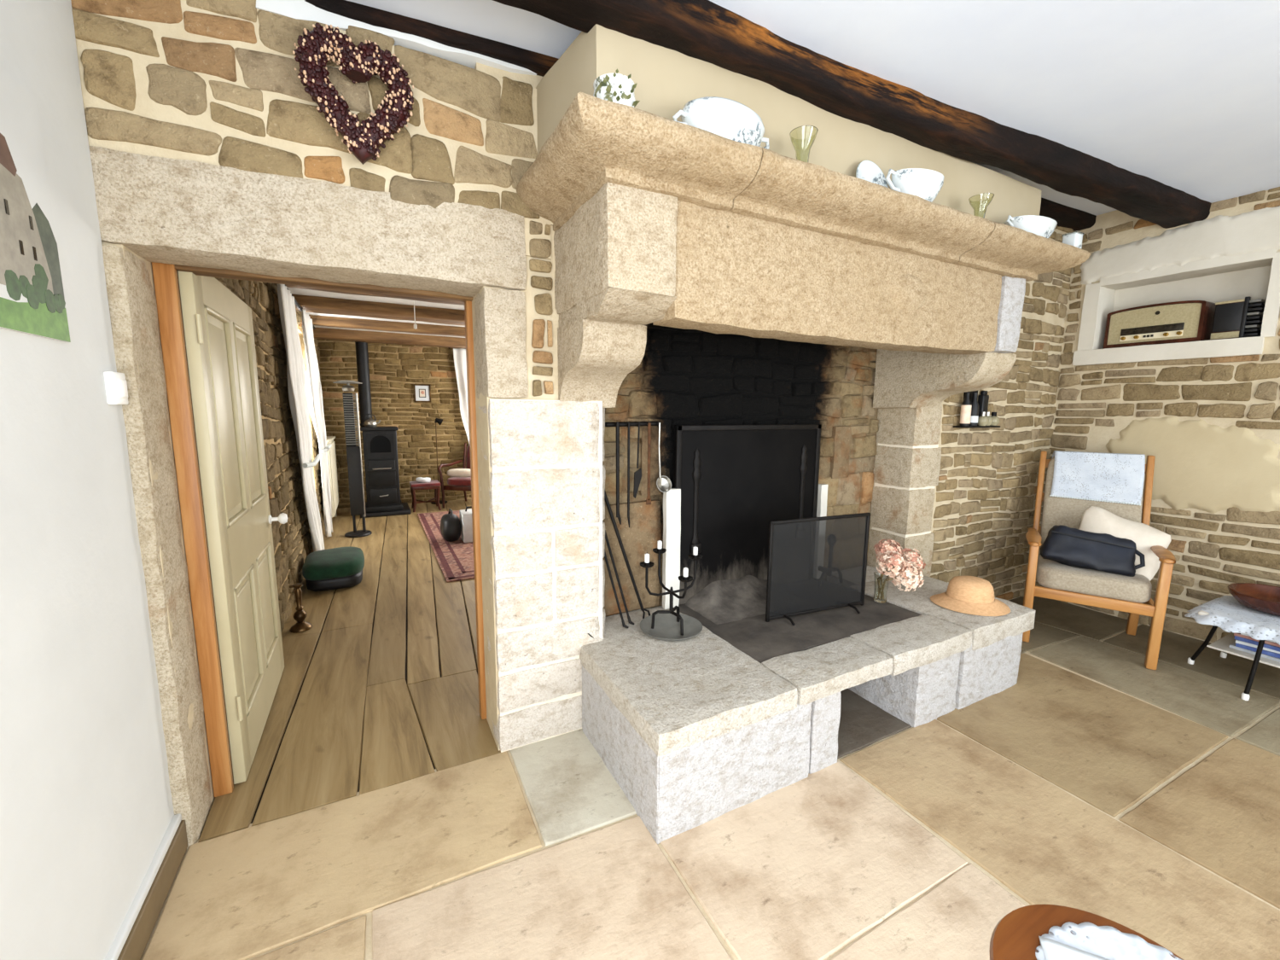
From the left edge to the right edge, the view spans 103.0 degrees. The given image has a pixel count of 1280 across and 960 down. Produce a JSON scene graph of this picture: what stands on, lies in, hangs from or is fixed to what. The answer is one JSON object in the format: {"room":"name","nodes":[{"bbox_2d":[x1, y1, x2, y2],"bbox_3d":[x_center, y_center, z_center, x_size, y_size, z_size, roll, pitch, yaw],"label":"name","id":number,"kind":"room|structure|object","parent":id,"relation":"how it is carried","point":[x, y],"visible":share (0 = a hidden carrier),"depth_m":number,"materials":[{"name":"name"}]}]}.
{"room":"traditional dwelling","nodes":[
{"label":"traditional dwelling","id":0,"kind":"room"},
{"bbox_2d":[0,0,174,959],"bbox_3d":[-0.426,0.102,-0.667,0.193,2.832,4.603,-4,9,-27],"label":"wall","id":1,"kind":"structure","parent":0,"point":[86,807],"depth_m":1.12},
{"bbox_2d":[0,65,70,342],"bbox_3d":[-1.121,-0.514,0.808,0.013,0.500,0.682,-4,9,-27],"label":"print","id":2,"kind":"object","parent":1,"relation":"attached to","point":[32,302],"visible":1,"depth_m":1.02,"materials":[{"name":"multicoloured paper"}]},
{"bbox_2d":[104,371,128,404],"bbox_3d":[-1.371,-0.240,1.338,0.027,0.084,0.072,-4,9,-27],"label":"light switch","id":3,"kind":"object","parent":1,"relation":"attached to","point":[117,392],"visible":1,"depth_m":1.31,"materials":[{"name":"white plastic"}]},
{"bbox_2d":[105,813,188,959],"bbox_3d":[-1.027,1.181,0.831,0.034,0.118,1.674,-4,9,-27],"label":"baseboard","id":4,"kind":"structure","parent":1,"relation":"attached to","point":[132,938],"depth_m":1.34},
{"bbox_2d":[177,275,325,751],"bbox_3d":[-3.009,-0.510,4.090,0.449,2.650,5.737,-4,9,-27],"label":"wall","id":5,"kind":"structure","parent":0,"point":[292,540],"depth_m":3.39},
{"bbox_2d":[177,270,287,784],"bbox_3d":[-1.611,0.139,2.131,0.112,1.804,0.943,-4,9,-27],"label":"door","id":6,"kind":"structure","parent":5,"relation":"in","point":[218,327],"depth_m":1.92,"materials":[{"name":"beige paint"}]},
{"bbox_2d":[276,283,324,552],"bbox_3d":[-2.671,-0.323,4.107,0.114,2.140,1.441,-4,9,-27],"label":"curtain","id":7,"kind":"object","parent":5,"relation":"attached to","point":[295,369],"visible":0.95,"depth_m":3.81,"materials":[{"name":"white fabric"}]},
{"bbox_2d":[285,285,315,329],"bbox_3d":[-2.875,-1.461,4.294,0.040,0.040,2.640,-4,9,-27],"label":"curtain rod","id":8,"kind":"object","parent":5,"relation":"attached to","point":[296,303],"visible":0.11,"depth_m":4.22,"materials":[{"name":"black metal"}]},
{"bbox_2d":[301,308,332,537],"bbox_3d":[-3.122,-0.453,4.957,0.088,2.120,1.302,-3,9,-26],"label":"curtain","id":9,"kind":"object","parent":8,"relation":"hanging from","point":[315,395],"visible":1,"depth_m":4.90,"materials":[{"name":"white fabric"}]},
{"bbox_2d":[286,286,465,337],"bbox_3d":[-1.382,-1.734,4.884,4.200,0.215,5.920,-4,9,-27],"label":"ceiling","id":10,"kind":"structure","parent":0,"point":[293,290],"depth_m":4.58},
{"bbox_2d":[274,283,464,305],"bbox_3d":[-0.944,-1.548,4.280,3.640,0.218,0.378,-4,9,-27],"label":"joist","id":11,"kind":"object","parent":10,"relation":"attached to","point":[287,285],"visible":0.1,"depth_m":3.85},
{"bbox_2d":[292,294,465,325],"bbox_3d":[-1.438,-1.681,5.216,3.640,0.219,0.388,-4,9,-27],"label":"joist","id":12,"kind":"object","parent":10,"relation":"attached to","point":[311,304],"visible":0.3,"depth_m":4.61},
{"bbox_2d":[308,314,465,337],"bbox_3d":[-1.878,-1.799,6.049,3.640,0.218,0.168,-4,9,-27],"label":"joist","id":13,"kind":"object","parent":10,"relation":"attached to","point":[338,322],"visible":0.28,"depth_m":5.53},
{"bbox_2d":[313,327,465,349],"bbox_3d":[-2.346,-1.915,6.937,3.640,0.237,0.306,-4,9,-27],"label":"joist","id":14,"kind":"object","parent":10,"relation":"attached to","point":[319,333],"visible":0.38,"depth_m":6.40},
{"bbox_2d":[317,339,471,508],"bbox_3d":[-2.798,-0.975,7.487,4.000,2.650,0.228,-4,9,-27],"label":"wall","id":15,"kind":"structure","parent":0,"point":[394,369],"depth_m":7.13,"materials":[{"name":"stone"}]},
{"bbox_2d":[413,384,430,402],"bbox_3d":[-3.065,-1.222,7.177,0.220,0.250,0.020,-4,9,-27],"label":"framed picture","id":16,"kind":"object","parent":15,"relation":"attached to","point":[421,392],"visible":1,"depth_m":7.17,"materials":[{"name":"white paper"}]},
{"bbox_3d":[-2.355,-1.910,7.377,0.812,0.060,0.042,-4,9,-27],"label":"curtain rod","id":17,"kind":"object","parent":15,"relation":"attached to","visible":0},
{"bbox_2d":[453,348,469,443],"bbox_3d":[-2.373,-1.146,7.473,0.642,1.500,0.068,-4,9,-28],"label":"curtain","id":18,"kind":"object","parent":17,"relation":"hanging from","point":[459,354],"visible":0.15,"depth_m":7.34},
{"bbox_2d":[69,0,1075,836],"bbox_3d":[0.688,-0.359,2.625,5.253,2.809,0.305,-4,9,-27],"label":"wall","id":19,"kind":"structure","parent":0,"point":[217,83],"depth_m":1.86,"materials":[{"name":"stone"}]},
{"bbox_2d":[87,147,527,848],"bbox_3d":[-0.970,0.088,1.784,1.146,2.062,0.235,-4,9,-27],"label":"trim","id":20,"kind":"structure","parent":19,"relation":"attached to","point":[162,209],"depth_m":1.52,"materials":[{"name":"stone"}]},
{"bbox_2d":[151,261,486,797],"bbox_3d":[-1.082,0.183,1.909,0.940,1.800,0.095,-4,9,-27],"label":"trim","id":21,"kind":"structure","parent":19,"relation":"attached to","point":[165,281],"depth_m":1.69,"materials":[{"name":"orange wood"}]},
{"bbox_2d":[292,22,413,164],"bbox_3d":[-0.836,-1.129,1.510,0.312,0.358,0.094,-4,9,-27],"label":"heart wreath","id":22,"kind":"object","parent":19,"relation":"attached to","point":[359,64],"visible":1,"depth_m":1.48,"materials":[{"name":"plant"}]},
{"bbox_2d":[605,421,660,426],"bbox_3d":[-0.035,-0.256,2.334,0.284,0.026,0.060,-4,9,-27],"label":"rail","id":23,"kind":"object","parent":19,"relation":"attached to","point":[612,423],"visible":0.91,"depth_m":2.32,"materials":[{"name":"black metal"}]},
{"bbox_2d":[615,422,621,524],"bbox_3d":[-0.097,-0.026,2.302,0.028,0.466,0.018,-4,9,-27],"label":"spit","id":24,"kind":"object","parent":23,"relation":"hanging from","point":[617,424],"visible":1,"depth_m":2.29,"materials":[{"name":"black metal"}]},
{"bbox_2d":[627,422,629,527],"bbox_3d":[-0.051,-0.018,2.328,0.012,0.483,0.014,7,10,40],"label":"poker","id":25,"kind":"object","parent":23,"relation":"hanging from","point":[628,423],"visible":1,"depth_m":2.32,"materials":[{"name":"black metal"}]},
{"bbox_2d":[633,422,641,498],"bbox_3d":[-0.010,-0.088,2.339,0.042,0.348,0.008,-4,9,-27],"label":"shovel","id":26,"kind":"object","parent":23,"relation":"hanging from","point":[637,474],"visible":1,"depth_m":2.35,"materials":[{"name":"black metal"}]},
{"bbox_2d":[645,422,651,505],"bbox_3d":[0.042,-0.074,2.369,0.024,0.383,0.006,-4,9,-27],"label":"fork","id":27,"kind":"object","parent":23,"relation":"hanging from","point":[648,499],"visible":1,"depth_m":2.36,"materials":[{"name":"metal"}]},
{"bbox_2d":[655,422,671,492],"bbox_3d":[0.110,-0.105,2.398,0.082,0.328,0.049,-4,9,-27],"label":"ladle","id":28,"kind":"object","parent":23,"relation":"hanging from","point":[663,482],"visible":1,"depth_m":2.42,"materials":[{"name":"metal"}]},
{"bbox_2d":[655,475,671,492],"bbox_3d":[0.109,0.018,2.416,0.082,0.078,0.049,-4,9,-27],"label":"bowl","id":29,"kind":"object","parent":28,"relation":"attached to","point":[663,482],"depth_m":2.42,"materials":[{"name":"metal"}]},
{"bbox_2d":[952,389,1000,427],"bbox_3d":[2.087,-0.458,3.155,0.385,0.264,0.094,-4,9,-27],"label":"wall rack","id":30,"kind":"object","parent":19,"relation":"attached to","point":[975,391],"visible":0.27,"depth_m":3.13,"materials":[{"name":"black metal"}]},
{"bbox_2d":[959,392,971,425],"bbox_3d":[1.975,-0.428,3.086,0.054,0.200,0.053,-4,9,-27],"label":"bottle","id":31,"kind":"object","parent":30,"relation":"on","point":[966,405],"visible":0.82,"depth_m":3.07,"materials":[{"name":"beige glass"}]},
{"bbox_2d":[969,392,979,425],"bbox_3d":[2.040,-0.432,3.114,0.058,0.200,0.057,-4,9,-27],"label":"bottle","id":32,"kind":"object","parent":30,"relation":"on","point":[974,409],"visible":0.76,"depth_m":3.09,"materials":[{"name":"black glass"}]},
{"bbox_2d":[952,425,1000,427],"bbox_3d":[2.091,-0.331,3.164,0.385,0.010,0.075,-4,9,-27],"label":"shelf","id":33,"kind":"object","parent":30,"relation":"attached to","point":[952,426],"depth_m":3.10,"materials":[{"name":"black metal"}]},
{"bbox_2d":[977,390,989,425],"bbox_3d":[2.132,-0.447,3.172,0.060,0.215,0.036,-4,9,-27],"label":"bottle","id":34,"kind":"object","parent":30,"relation":"on","point":[983,398],"visible":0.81,"depth_m":3.15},
{"bbox_2d":[977,412,989,425],"bbox_3d":[2.110,-0.377,3.136,0.064,0.086,0.063,-4,9,-27],"label":"jar","id":35,"kind":"object","parent":30,"relation":"on","point":[983,420],"visible":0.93,"depth_m":3.12,"materials":[{"name":"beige glass"}]},
{"bbox_2d":[990,412,999,425],"bbox_3d":[2.229,-0.386,3.211,0.064,0.086,0.063,-4,9,-27],"label":"jar","id":36,"kind":"object","parent":30,"relation":"on","point":[996,420],"visible":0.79,"depth_m":3.19,"materials":[{"name":"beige glass"}]},
{"bbox_2d":[140,499,1279,959],"bbox_3d":[0.460,0.948,3.341,5.045,0.081,10.600,-4,9,-27],"label":"floor","id":37,"kind":"structure","parent":0,"point":[1100,782],"depth_m":1.68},
{"bbox_2d":[289,582,312,633],"bbox_3d":[-2.082,0.774,3.114,0.120,0.286,0.120,-4,9,-27],"label":"candlestick","id":38,"kind":"object","parent":37,"relation":"on","point":[299,615],"visible":1,"depth_m":3.10,"materials":[{"name":"gold metal"}]},
{"bbox_2d":[317,436,338,517],"bbox_3d":[-3.638,0.007,5.985,0.120,1.000,0.890,-4,9,-27],"label":"radiator","id":39,"kind":"object","parent":37,"relation":"on","point":[331,452],"visible":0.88,"depth_m":5.74,"materials":[{"name":"beige metal"}]},
{"bbox_2d":[317,436,335,442],"bbox_3d":[-3.634,-0.476,5.918,0.120,0.025,0.890,-4,9,-27],"label":"grille","id":40,"kind":"object","parent":39,"relation":"attached to","point":[329,439],"depth_m":5.88,"materials":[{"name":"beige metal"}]},
{"bbox_2d":[302,546,364,591],"bbox_3d":[-2.374,0.683,3.970,0.404,0.229,0.561,-4,9,-27],"label":"pouf","id":41,"kind":"object","parent":37,"relation":"on","point":[340,567],"visible":1,"depth_m":3.78,"materials":[{"name":"green fabric"}]},
{"bbox_2d":[333,380,372,537],"bbox_3d":[-3.014,-0.219,5.353,0.264,1.630,0.264,-4,9,-27],"label":"heater","id":42,"kind":"object","parent":37,"relation":"on","point":[353,452],"visible":1,"depth_m":5.33,"materials":[{"name":"grey metal"}]},
{"bbox_2d":[354,342,411,517],"bbox_3d":[-3.334,-0.658,6.547,0.570,2.170,0.640,-4,9,-27],"label":"wood stove","id":43,"kind":"object","parent":37,"relation":"on","point":[380,443],"visible":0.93,"depth_m":6.41,"materials":[{"name":"black metal"}]},
{"bbox_2d":[363,413,380,426],"bbox_3d":[-3.387,-0.752,6.418,0.173,0.171,0.150,2,8,9],"label":"kettle","id":44,"kind":"object","parent":43,"relation":"on","point":[369,422],"visible":1,"depth_m":6.39,"materials":[{"name":"metal"}]},
{"bbox_2d":[409,479,441,511],"bbox_3d":[-2.889,0.212,6.860,0.360,0.372,0.340,-4,9,-27],"label":"stool","id":45,"kind":"object","parent":37,"relation":"on","point":[435,484],"visible":0.99,"depth_m":6.75,"materials":[{"name":"red wood"}]},
{"bbox_2d":[414,477,430,482],"bbox_3d":[-2.890,0.003,6.792,0.200,0.080,0.144,-4,9,-27],"label":"crumpled cloth","id":46,"kind":"object","parent":45,"relation":"on","point":[417,480],"visible":1,"depth_m":6.74,"materials":[{"name":"white fabric"}]},
{"bbox_2d":[430,418,447,504],"bbox_3d":[-2.894,-0.274,7.278,0.220,1.217,0.220,-4,9,-27],"label":"floor lamp","id":47,"kind":"object","parent":37,"relation":"on","point":[437,420],"visible":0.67,"depth_m":7.24,"materials":[{"name":"black metal"}]},
{"bbox_2d":[417,510,474,582],"bbox_3d":[-1.445,0.569,5.644,1.670,0.012,2.900,-4,9,-27],"label":"rug","id":48,"kind":"object","parent":37,"relation":"on","point":[455,559],"visible":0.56,"depth_m":4.84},
{"bbox_2d":[442,508,461,541],"bbox_3d":[-1.937,0.461,5.215,0.195,0.324,0.362,-4,9,-27],"label":"vase","id":49,"kind":"object","parent":48,"relation":"on","point":[451,526],"visible":1,"depth_m":5.08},
{"bbox_2d":[459,506,472,542],"bbox_3d":[-1.713,0.441,5.242,0.240,0.349,0.246,-4,9,-27],"label":"flight case","id":50,"kind":"object","parent":48,"relation":"on","point":[465,515],"visible":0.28,"depth_m":5.12,"materials":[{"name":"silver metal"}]},
{"bbox_2d":[436,442,471,508],"bbox_3d":[-2.350,-0.085,7.182,0.646,0.883,0.772,2,8,10],"label":"armchair","id":51,"kind":"object","parent":37,"relation":"on","point":[463,484],"visible":0.31,"depth_m":6.91,"materials":[{"name":"red fabric"}]},
{"bbox_2d":[447,468,471,477],"bbox_3d":[-2.461,-0.097,7.030,0.400,0.120,0.140,1,8,3],"label":"bolster","id":52,"kind":"object","parent":51,"relation":"on","point":[455,472],"visible":0.73,"depth_m":6.97,"materials":[{"name":"beige fabric"}]},
{"bbox_2d":[477,23,1091,752],"bbox_3d":[0.752,-0.200,2.318,2.746,2.477,0.860,-4,9,-27],"label":"fireplace","id":53,"kind":"object","parent":37,"relation":"on","point":[659,219],"visible":0.92,"depth_m":1.91,"materials":[{"name":"stone"}]},
{"bbox_2d":[593,68,639,108],"bbox_3d":[-0.064,-1.039,1.410,0.131,0.104,0.130,-4,9,-27],"label":"pot","id":54,"kind":"object","parent":53,"relation":"on","point":[618,88],"visible":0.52,"depth_m":1.36,"materials":[{"name":"white ceramic"}]},
{"bbox_2d":[672,96,769,150],"bbox_3d":[0.260,-1.083,1.583,0.370,0.150,0.156,-4,9,-27],"label":"tureen","id":55,"kind":"object","parent":53,"relation":"on","point":[726,117],"visible":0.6,"depth_m":1.51,"materials":[{"name":"ceramic"}]},
{"bbox_2d":[535,23,1041,223],"bbox_3d":[0.832,-1.243,2.212,2.502,0.380,0.426,-4,9,-27],"label":"hood","id":56,"kind":"object","parent":53,"relation":"attached to","point":[666,78],"depth_m":1.76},
{"bbox_2d":[789,125,818,162],"bbox_3d":[0.551,-1.098,1.727,0.092,0.145,0.092,-4,9,-27],"label":"glass vase","id":57,"kind":"object","parent":53,"relation":"on","point":[802,138],"visible":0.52,"depth_m":1.70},
{"bbox_2d":[516,90,1091,282],"bbox_3d":[0.861,-1.011,2.139,2.627,0.143,0.646,-4,9,-27],"label":"mantel shelf","id":58,"kind":"object","parent":53,"relation":"attached to","point":[600,144],"depth_m":1.65,"materials":[{"name":"stone"}]},
{"bbox_2d":[855,160,888,188],"bbox_3d":[0.896,-1.146,1.970,0.178,0.174,0.046,-4,9,-27],"label":"plate","id":59,"kind":"object","parent":53,"relation":"on","point":[868,171],"visible":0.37,"depth_m":1.98,"materials":[{"name":"ceramic"}]},
{"bbox_2d":[885,168,944,202],"bbox_3d":[1.065,-1.123,1.986,0.275,0.132,0.118,-2,8,-19],"label":"boat","id":60,"kind":"object","parent":53,"relation":"on","point":[925,184],"visible":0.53,"depth_m":1.94,"materials":[{"name":"ceramic"}]},
{"bbox_2d":[968,192,994,218],"bbox_3d":[1.470,-1.151,2.204,0.092,0.135,0.092,-4,9,-27],"label":"glass vase","id":61,"kind":"object","parent":53,"relation":"on","point":[980,202],"visible":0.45,"depth_m":2.18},
{"bbox_2d":[1004,215,1057,238],"bbox_3d":[1.844,-1.165,2.417,0.373,0.111,0.160,-4,9,-27],"label":"serving dish","id":62,"kind":"object","parent":53,"relation":"on","point":[1043,226],"visible":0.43,"depth_m":2.34,"materials":[{"name":"ceramic"}]},
{"bbox_2d":[1061,230,1084,247],"bbox_3d":[2.120,-1.163,2.500,0.074,0.088,0.064,-4,9,-27],"label":"beaker","id":63,"kind":"object","parent":53,"relation":"on","point":[1075,238],"visible":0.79,"depth_m":2.47,"materials":[{"name":"ceramic"}]},
{"bbox_2d":[580,565,1035,843],"bbox_3d":[0.813,0.845,2.462,2.194,0.398,0.915,-4,9,-27],"label":"hearth","id":64,"kind":"object","parent":37,"relation":"on","point":[703,727],"visible":0.85,"depth_m":1.94,"materials":[{"name":"grey stone"}]},
{"bbox_2d":[604,552,628,628],"bbox_3d":[-0.131,0.413,2.290,0.185,0.495,0.028,4,9,24],"label":"poker","id":65,"kind":"object","parent":64,"relation":"on","point":[605,555],"visible":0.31,"depth_m":2.28,"materials":[{"name":"black metal"}]},
{"bbox_2d":[602,519,634,625],"bbox_3d":[-0.115,0.380,2.309,0.193,0.555,0.027,3,8,17],"label":"poker","id":66,"kind":"object","parent":64,"relation":"on","point":[605,532],"visible":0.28,"depth_m":2.31,"materials":[{"name":"black metal"}]},
{"bbox_2d":[604,488,650,618],"bbox_3d":[-0.068,0.326,2.341,0.247,0.654,0.028,0,8,-5],"label":"poker","id":67,"kind":"object","parent":64,"relation":"on","point":[607,502],"visible":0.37,"depth_m":2.34,"materials":[{"name":"black metal"}]},
{"bbox_2d":[639,613,702,640],"bbox_3d":[0.138,0.657,2.273,0.280,0.020,0.280,-4,9,-27],"label":"drip tray","id":68,"kind":"object","parent":64,"relation":"on","point":[666,627],"visible":0.9,"depth_m":2.28,"materials":[{"name":"grey metal"}]},
{"bbox_2d":[639,547,702,635],"bbox_3d":[0.138,0.494,2.252,0.232,0.335,0.249,3,8,19],"label":"candelabrum","id":69,"kind":"object","parent":68,"relation":"on","point":[659,551],"visible":0.98,"depth_m":2.25,"materials":[{"name":"black metal"}]},
{"bbox_2d":[662,488,680,609],"bbox_3d":[0.153,0.335,2.486,0.083,0.594,0.039,-4,9,-27],"label":"strip","id":70,"kind":"object","parent":64,"relation":"on","point":[672,499],"visible":0.91,"depth_m":2.47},
{"bbox_2d":[684,575,767,624],"bbox_3d":[0.564,0.582,2.590,0.620,0.095,0.275,-4,9,-27],"label":"heap","id":71,"kind":"object","parent":64,"relation":"on","point":[725,601],"visible":0.66,"depth_m":2.56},
{"bbox_2d":[673,424,821,605],"bbox_3d":[0.590,0.158,2.707,0.950,0.900,0.042,-4,9,-27],"label":"fireback","id":72,"kind":"object","parent":64,"relation":"on","point":[733,480],"visible":0.68,"depth_m":2.66,"materials":[{"name":"metal"}]},
{"bbox_2d":[765,512,870,625],"bbox_3d":[0.859,0.412,2.442,0.588,0.481,0.156,-3,8,-22],"label":"fire screen","id":73,"kind":"object","parent":64,"relation":"on","point":[816,564],"visible":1,"depth_m":2.43,"materials":[{"name":"black metal"}]},
{"bbox_2d":[816,483,827,517],"bbox_3d":[1.045,0.299,2.952,0.055,0.554,0.036,-4,9,-27],"label":"strip","id":74,"kind":"object","parent":64,"relation":"on","point":[823,488],"visible":0.35,"depth_m":2.91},
{"bbox_2d":[873,571,890,603],"bbox_3d":[1.247,0.556,2.636,0.076,0.145,0.076,-4,9,-27],"label":"flower vase","id":75,"kind":"object","parent":64,"relation":"on","point":[881,582],"visible":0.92,"depth_m":2.61,"materials":[{"name":"clear glass"}]},
{"bbox_2d":[873,539,901,575],"bbox_3d":[1.284,0.458,2.656,0.132,0.310,0.133,0,8,0],"label":"hydrangea","id":76,"kind":"object","parent":75,"relation":"in","point":[888,546],"visible":0.64,"depth_m":2.61,"materials":[{"name":"pink plant"}]},
{"bbox_2d":[876,550,906,577],"bbox_3d":[1.264,0.488,2.578,0.135,0.270,0.134,4,8,22],"label":"hydrangea","id":77,"kind":"object","parent":75,"relation":"in","point":[894,561],"visible":0.98,"depth_m":2.54,"materials":[{"name":"pink plant"}]},
{"bbox_2d":[889,560,924,591],"bbox_3d":[1.348,0.515,2.602,0.184,0.211,0.168,-4,9,-27],"label":"hydrangea","id":78,"kind":"object","parent":75,"relation":"in","point":[898,580],"visible":0.86,"depth_m":2.56,"materials":[{"name":"pink plant"}]},
{"bbox_2d":[890,547,925,576],"bbox_3d":[1.360,0.485,2.667,0.269,0.254,0.162,-4,9,-27],"label":"hydrangea","id":79,"kind":"object","parent":75,"relation":"in","point":[919,562],"visible":0.45,"depth_m":2.64,"materials":[{"name":"pink plant"}]},
{"bbox_2d":[930,576,1010,616],"bbox_3d":[1.681,0.565,2.593,0.361,0.138,0.317,0,8,-3],"label":"straw hat","id":80,"kind":"object","parent":64,"relation":"on","point":[970,595],"visible":1,"depth_m":2.52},
{"bbox_2d":[989,904,1183,959],"bbox_3d":[0.746,1.032,0.795,0.368,0.453,0.368,-4,9,-27],"label":"round table","id":81,"kind":"object","parent":37,"relation":"on","point":[1015,936],"visible":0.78,"depth_m":0.90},
{"bbox_2d":[1035,921,1182,959],"bbox_3d":[0.779,0.808,0.752,0.309,0.006,0.309,-4,9,-27],"label":"doily","id":82,"kind":"object","parent":81,"relation":"on","point":[1108,942],"visible":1,"depth_m":0.87,"materials":[{"name":"white fabric"}]},
{"bbox_2d":[1038,935,1109,959],"bbox_3d":[0.745,0.801,0.764,0.200,0.007,0.160,4,9,24],"label":"paper sheet","id":83,"kind":"object","parent":82,"relation":"on","point":[1053,950],"visible":1,"depth_m":0.85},
{"bbox_2d":[1022,450,1175,669],"bbox_3d":[2.728,0.405,3.092,0.632,1.099,0.735,6,10,36],"label":"chair","id":84,"kind":"object","parent":37,"relation":"on","point":[1065,583],"visible":0.67,"depth_m":2.94,"materials":[{"name":"brown wood"}]},
{"bbox_2d":[1040,455,1143,549],"bbox_3d":[2.851,0.182,3.229,0.466,0.666,0.275,6,10,36],"label":"cushion","id":85,"kind":"object","parent":84,"relation":"on","point":[1064,512],"depth_m":3.25,"materials":[{"name":"beige fabric"}]},
{"bbox_2d":[1041,526,1145,576],"bbox_3d":[2.608,0.419,2.944,0.450,0.260,0.182,6,9,34],"label":"shoulder bag","id":86,"kind":"object","parent":84,"relation":"on","point":[1086,549],"visible":0.95,"depth_m":2.90,"materials":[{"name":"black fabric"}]},
{"bbox_2d":[1035,553,1151,602],"bbox_3d":[2.661,0.567,3.026,0.490,0.133,0.496,6,10,36],"label":"seat cushion","id":87,"kind":"object","parent":84,"relation":"on","point":[1061,580],"depth_m":2.85,"materials":[{"name":"beige fabric"}]},
{"bbox_2d":[1049,450,1145,505],"bbox_3d":[2.892,-0.025,3.240,0.437,0.302,0.212,6,10,36],"label":"chair cover","id":88,"kind":"object","parent":84,"relation":"on","point":[1091,475],"visible":0.98,"depth_m":3.18,"materials":[{"name":"white fabric"}]},
{"bbox_2d":[1078,506,1170,580],"bbox_3d":[2.788,0.372,2.972,0.442,0.399,0.232,6,10,36],"label":"pillow","id":89,"kind":"object","parent":84,"relation":"on","point":[1143,536],"visible":0.38,"depth_m":2.92,"materials":[{"name":"beige fabric"}]},
{"bbox_2d":[1187,595,1279,700],"bbox_3d":[3.168,0.861,2.505,0.581,0.365,0.631,-4,9,-27],"label":"side table","id":90,"kind":"object","parent":37,"relation":"on","point":[1222,644],"visible":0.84,"depth_m":2.57,"materials":[{"name":"black metal"}]},
{"bbox_2d":[1184,595,1279,645],"bbox_3d":[3.188,0.704,2.463,0.688,0.052,0.689,-4,9,-27],"label":"lace cloth","id":91,"kind":"object","parent":90,"relation":"on","point":[1229,614],"visible":0.78,"depth_m":2.50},
{"bbox_2d":[1227,582,1279,616],"bbox_3d":[3.232,0.621,2.554,0.387,0.086,0.387,-4,9,-27],"label":"wooden bowl","id":92,"kind":"object","parent":91,"relation":"on","point":[1265,598],"visible":1,"depth_m":2.66,"materials":[{"name":"brown wood"}]},
{"bbox_2d":[1206,632,1279,668],"bbox_3d":[3.231,0.887,2.505,0.386,0.014,0.520,-4,9,-27],"label":"shelf","id":93,"kind":"object","parent":90,"relation":"attached to","point":[1222,644],"depth_m":2.61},
{"bbox_2d":[1229,642,1279,662],"bbox_3d":[3.218,0.871,2.529,0.249,0.014,0.324,-3,9,-23],"label":"magazine","id":94,"kind":"object","parent":90,"relation":"on","point":[1233,645],"visible":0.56,"depth_m":2.56,"materials":[{"name":"white paper"}]},
{"bbox_2d":[1235,643,1279,657],"bbox_3d":[3.232,0.854,2.522,0.249,0.018,0.324,-4,9,-28],"label":"magazine","id":95,"kind":"object","parent":94,"relation":"on","point":[1265,652],"visible":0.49,"depth_m":2.54,"materials":[{"name":"blue paper"}]},
{"bbox_2d":[1235,640,1279,653],"bbox_3d":[3.235,0.835,2.536,0.249,0.014,0.324,-5,9,-33],"label":"magazine","id":96,"kind":"object","parent":95,"relation":"on","point":[1236,641],"visible":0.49,"depth_m":2.56,"materials":[{"name":"white paper"}]},
{"bbox_2d":[1234,635,1279,651],"bbox_3d":[3.224,0.820,2.511,0.249,0.018,0.324,-3,9,-23],"label":"magazine","id":97,"kind":"object","parent":96,"relation":"on","point":[1255,642],"visible":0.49,"depth_m":2.54,"materials":[{"name":"blue paper"}]},
{"bbox_2d":[1233,633,1279,646],"bbox_3d":[3.227,0.801,2.525,0.249,0.014,0.324,-4,9,-28],"label":"magazine","id":98,"kind":"object","parent":97,"relation":"on","point":[1235,634],"visible":0.27,"depth_m":2.55,"materials":[{"name":"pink paper"}]},
{"bbox_2d":[344,0,1279,215],"bbox_3d":[1.827,-1.377,0.486,5.400,0.314,4.900,-4,9,-27],"label":"ceiling","id":99,"kind":"structure","parent":0,"point":[1181,95],"depth_m":1.75,"materials":[{"name":"white paint"}]},
{"bbox_2d":[324,0,1096,231],"bbox_3d":[0.755,-1.579,2.308,5.100,0.292,0.184,-4,9,-27],"label":"ceiling beam","id":100,"kind":"structure","parent":99,"relation":"attached to","point":[1065,216],"depth_m":1.66,"materials":[{"name":"brown wood"}]},
{"bbox_2d":[488,0,1211,227],"bbox_3d":[0.965,-1.466,1.941,5.129,0.211,0.219,-3,9,-25],"label":"ceiling beam","id":101,"kind":"structure","parent":99,"relation":"attached to","point":[701,30],"depth_m":1.88,"materials":[{"name":"brown wood"}]},
{"bbox_2d":[1035,186,1279,643],"bbox_3d":[4.101,-0.220,1.851,0.332,2.800,4.900,-4,9,-27],"label":"wall","id":102,"kind":"structure","parent":0,"point":[1207,412],"depth_m":3.06,"materials":[{"name":"stone"}]},
{"bbox_2d":[1103,300,1215,349],"bbox_3d":[3.288,-0.983,3.242,0.168,0.251,0.464,-3,9,-25],"label":"radio","id":103,"kind":"object","parent":102,"relation":"in","point":[1187,321],"visible":1,"depth_m":3.18,"materials":[{"name":"brown wood"}]},
{"bbox_2d":[1210,296,1265,340],"bbox_3d":[3.456,-0.927,2.937,0.128,0.226,0.186,-4,9,-27],"label":"apparatus","id":104,"kind":"object","parent":102,"relation":"in","point":[1238,318],"visible":0.8,"depth_m":2.90,"materials":[{"name":"black plastic"}]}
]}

